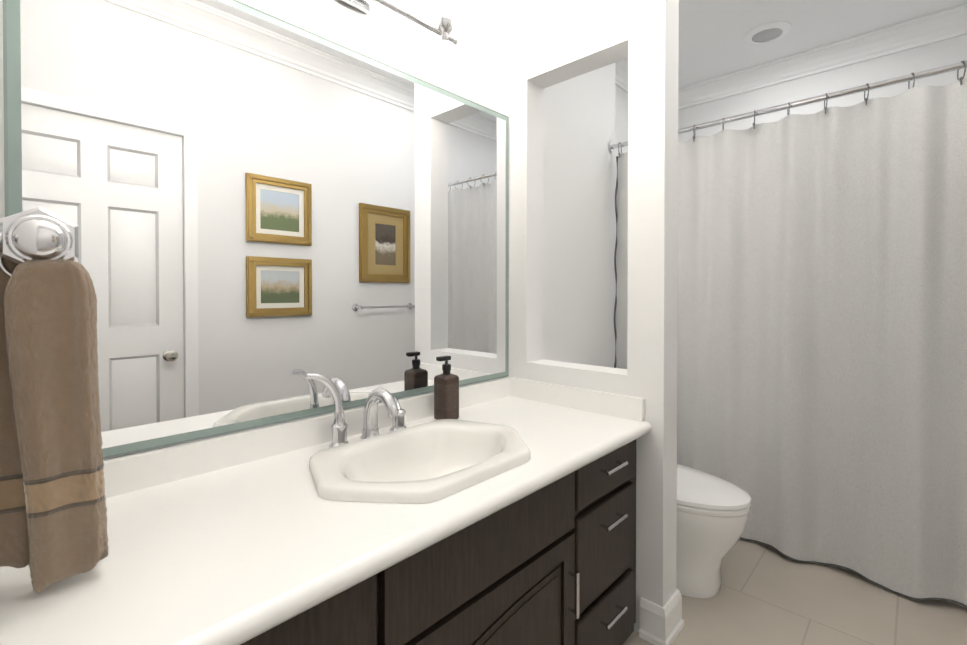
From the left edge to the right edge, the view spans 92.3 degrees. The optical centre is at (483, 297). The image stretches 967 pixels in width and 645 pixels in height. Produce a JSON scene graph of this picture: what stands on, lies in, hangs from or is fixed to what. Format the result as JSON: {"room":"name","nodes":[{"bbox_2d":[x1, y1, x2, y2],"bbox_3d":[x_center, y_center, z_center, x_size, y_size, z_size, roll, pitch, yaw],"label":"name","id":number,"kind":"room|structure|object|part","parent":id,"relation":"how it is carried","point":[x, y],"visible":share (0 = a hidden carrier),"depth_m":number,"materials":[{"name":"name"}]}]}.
{"room":"bathroom","nodes":[
{"label":"bathroom","id":0,"kind":"room"},
{"bbox_2d":[238,0,509,386],"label":"wall","id":1,"kind":"structure","parent":0,"point":[476,69],"depth_m":1.70,"materials":[{"name":"white paint"}]},
{"bbox_2d":[3,0,508,458],"bbox_3d":[-0.410,-0.212,1.455,0.007,1.120,1.517,1,1,43],"label":"mirror","id":2,"kind":"object","parent":1,"relation":"attached to","point":[265,212],"visible":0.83,"depth_m":1.23,"materials":[{"name":"clear glass"}]},
{"bbox_2d":[339,0,462,44],"bbox_3d":[-0.352,-0.965,1.384,0.180,0.190,0.714,1,1,43],"label":"sconce","id":3,"kind":"object","parent":1,"relation":"attached to","point":[443,15],"visible":1,"depth_m":1.54,"materials":[{"name":"silver metal"}]},
{"bbox_2d":[543,62,615,367],"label":"wall","id":4,"kind":"structure","parent":0,"point":[578,214],"depth_m":2.44,"materials":[{"name":"white paint"}]},
{"bbox_2d":[510,0,678,631],"bbox_3d":[0.402,-0.194,1.836,0.675,2.740,0.120,1,1,43],"label":"wall","id":5,"kind":"structure","parent":0,"point":[553,42],"depth_m":1.64,"materials":[{"name":"white paint"}]},
{"bbox_2d":[640,589,683,633],"bbox_3d":[0.465,1.110,1.880,0.665,0.130,0.030,1,1,43],"label":"baseboard","id":6,"kind":"structure","parent":5,"relation":"attached to","point":[661,625],"depth_m":1.60,"materials":[{"name":"white paint"}]},
{"bbox_2d":[615,85,627,348],"bbox_3d":[1.007,-0.209,3.372,0.100,2.740,1.270,1,1,43],"label":"wall","id":7,"kind":"structure","parent":0,"point":[621,115],"depth_m":3.23,"materials":[{"name":"white paint"}]},
{"bbox_2d":[615,59,627,92],"bbox_3d":[1.009,-1.515,3.200,0.120,0.124,1.040,1,1,43],"label":"crown molding","id":8,"kind":"structure","parent":7,"relation":"attached to","point":[621,69],"depth_m":3.15,"materials":[{"name":"white paint"}]},
{"bbox_2d":[623,537,966,644],"bbox_3d":[0.397,1.231,1.315,2.040,0.100,5.130,1,1,43],"label":"floor","id":9,"kind":"structure","parent":0,"point":[766,595],"depth_m":1.74,"materials":[{"name":"tile"}]},
{"bbox_2d":[240,433,646,644],"bbox_3d":[-0.205,0.827,1.226,0.631,0.709,1.612,1,1,43],"label":"bathroom vanity","id":10,"kind":"object","parent":9,"relation":"on","point":[501,511],"depth_m":1.12,"materials":[{"name":"brown wood"}]},
{"bbox_2d":[0,377,651,644],"bbox_3d":[-0.204,0.413,1.222,0.632,0.118,1.612,1,1,43],"label":"countertop","id":11,"kind":"structure","parent":10,"relation":"on","point":[220,540],"depth_m":0.94,"materials":[{"name":"white stone"}]},
{"bbox_2d":[304,373,407,440],"bbox_3d":[-0.336,0.310,1.367,0.187,0.200,0.324,1,1,43],"label":"faucet","id":12,"kind":"object","parent":11,"relation":"on","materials":[{"name":"silver metal"}]},
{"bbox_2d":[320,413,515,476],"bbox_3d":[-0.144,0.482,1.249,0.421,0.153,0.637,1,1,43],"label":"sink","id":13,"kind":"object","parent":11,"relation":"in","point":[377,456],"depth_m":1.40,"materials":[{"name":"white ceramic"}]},
{"bbox_2d":[434,355,458,419],"bbox_3d":[-0.132,0.316,1.629,0.068,0.222,0.074,1,1,43],"label":"soap bottle","id":14,"kind":"object","parent":11,"relation":"on","point":[446,393],"visible":1,"depth_m":1.61,"materials":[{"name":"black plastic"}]},
{"bbox_2d":[676,464,751,597],"bbox_3d":[0.744,0.786,2.033,0.756,0.774,0.440,1,1,43],"label":"toilet","id":15,"kind":"object","parent":9,"relation":"on","point":[713,511],"visible":0.29,"depth_m":1.80,"materials":[{"name":"white ceramic"}]},
{"bbox_2d":[766,543,966,607],"bbox_3d":[1.684,0.917,2.687,1.834,0.500,1.157,1,1,43],"label":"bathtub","id":16,"kind":"object","parent":9,"relation":"on","point":[944,600],"depth_m":1.78,"materials":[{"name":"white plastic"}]},
{"bbox_2d":[627,0,966,87],"bbox_3d":[0.397,-1.609,1.286,2.040,0.100,5.130,1,1,43],"label":"ceiling","id":17,"kind":"structure","parent":0,"point":[712,33],"depth_m":2.68,"materials":[{"name":"white paint"}]},
{"bbox_2d":[743,21,791,44],"bbox_3d":[1.688,-1.563,2.769,0.250,0.020,0.250,1,1,43],"label":"recessed light","id":18,"kind":"object","parent":17,"relation":"in","point":[767,33],"visible":1,"depth_m":2.74,"materials":[{"name":"white paint"}]},
{"bbox_2d":[678,34,966,141],"bbox_3d":[2.115,-0.207,3.137,1.840,2.740,0.100,1,1,43],"label":"wall","id":19,"kind":"structure","parent":0,"point":[946,52],"depth_m":2.95,"materials":[{"name":"white paint"}]},
{"bbox_2d":[678,3,966,109],"bbox_3d":[1.998,-1.514,3.094,1.710,0.124,0.104,1,1,43],"label":"crown molding","id":20,"kind":"structure","parent":19,"relation":"attached to","point":[945,24],"depth_m":2.91,"materials":[{"name":"white paint"}]},
{"bbox_3d":[-1.109,-0.177,0.145,0.780,2.740,1.185,1,1,43],"label":"wall","id":21,"kind":"structure","parent":0,"visible":0},
{"bbox_2d":[0,206,108,592],"bbox_3d":[-0.680,0.148,0.686,0.106,0.565,0.186,1,1,43],"label":"towel","id":22,"kind":"object","parent":21,"relation":"attached to","point":[53,520],"visible":1,"depth_m":0.68,"materials":[{"name":"brown fabric"}]},
{"bbox_3d":[1.105,-0.182,0.638,0.100,2.740,5.130,1,1,43],"label":"wall","id":23,"kind":"structure","parent":0,"visible":0},
{"bbox_2d":[608,60,966,606],"bbox_3d":[1.320,0.141,2.130,1.619,2.052,0.095,1,1,43],"label":"shower curtain","id":24,"kind":"object","parent":23,"relation":"attached to","point":[822,347],"visible":0.73,"depth_m":1.98,"materials":[{"name":"fabric"}]},
{"bbox_3d":[1.321,-0.835,2.120,1.619,0.101,0.070,1,1,43],"label":"shower curtain rod rail","id":25,"kind":"part","parent":24,"relation":"part of","materials":[{"name":"silver metal"}]}
]}

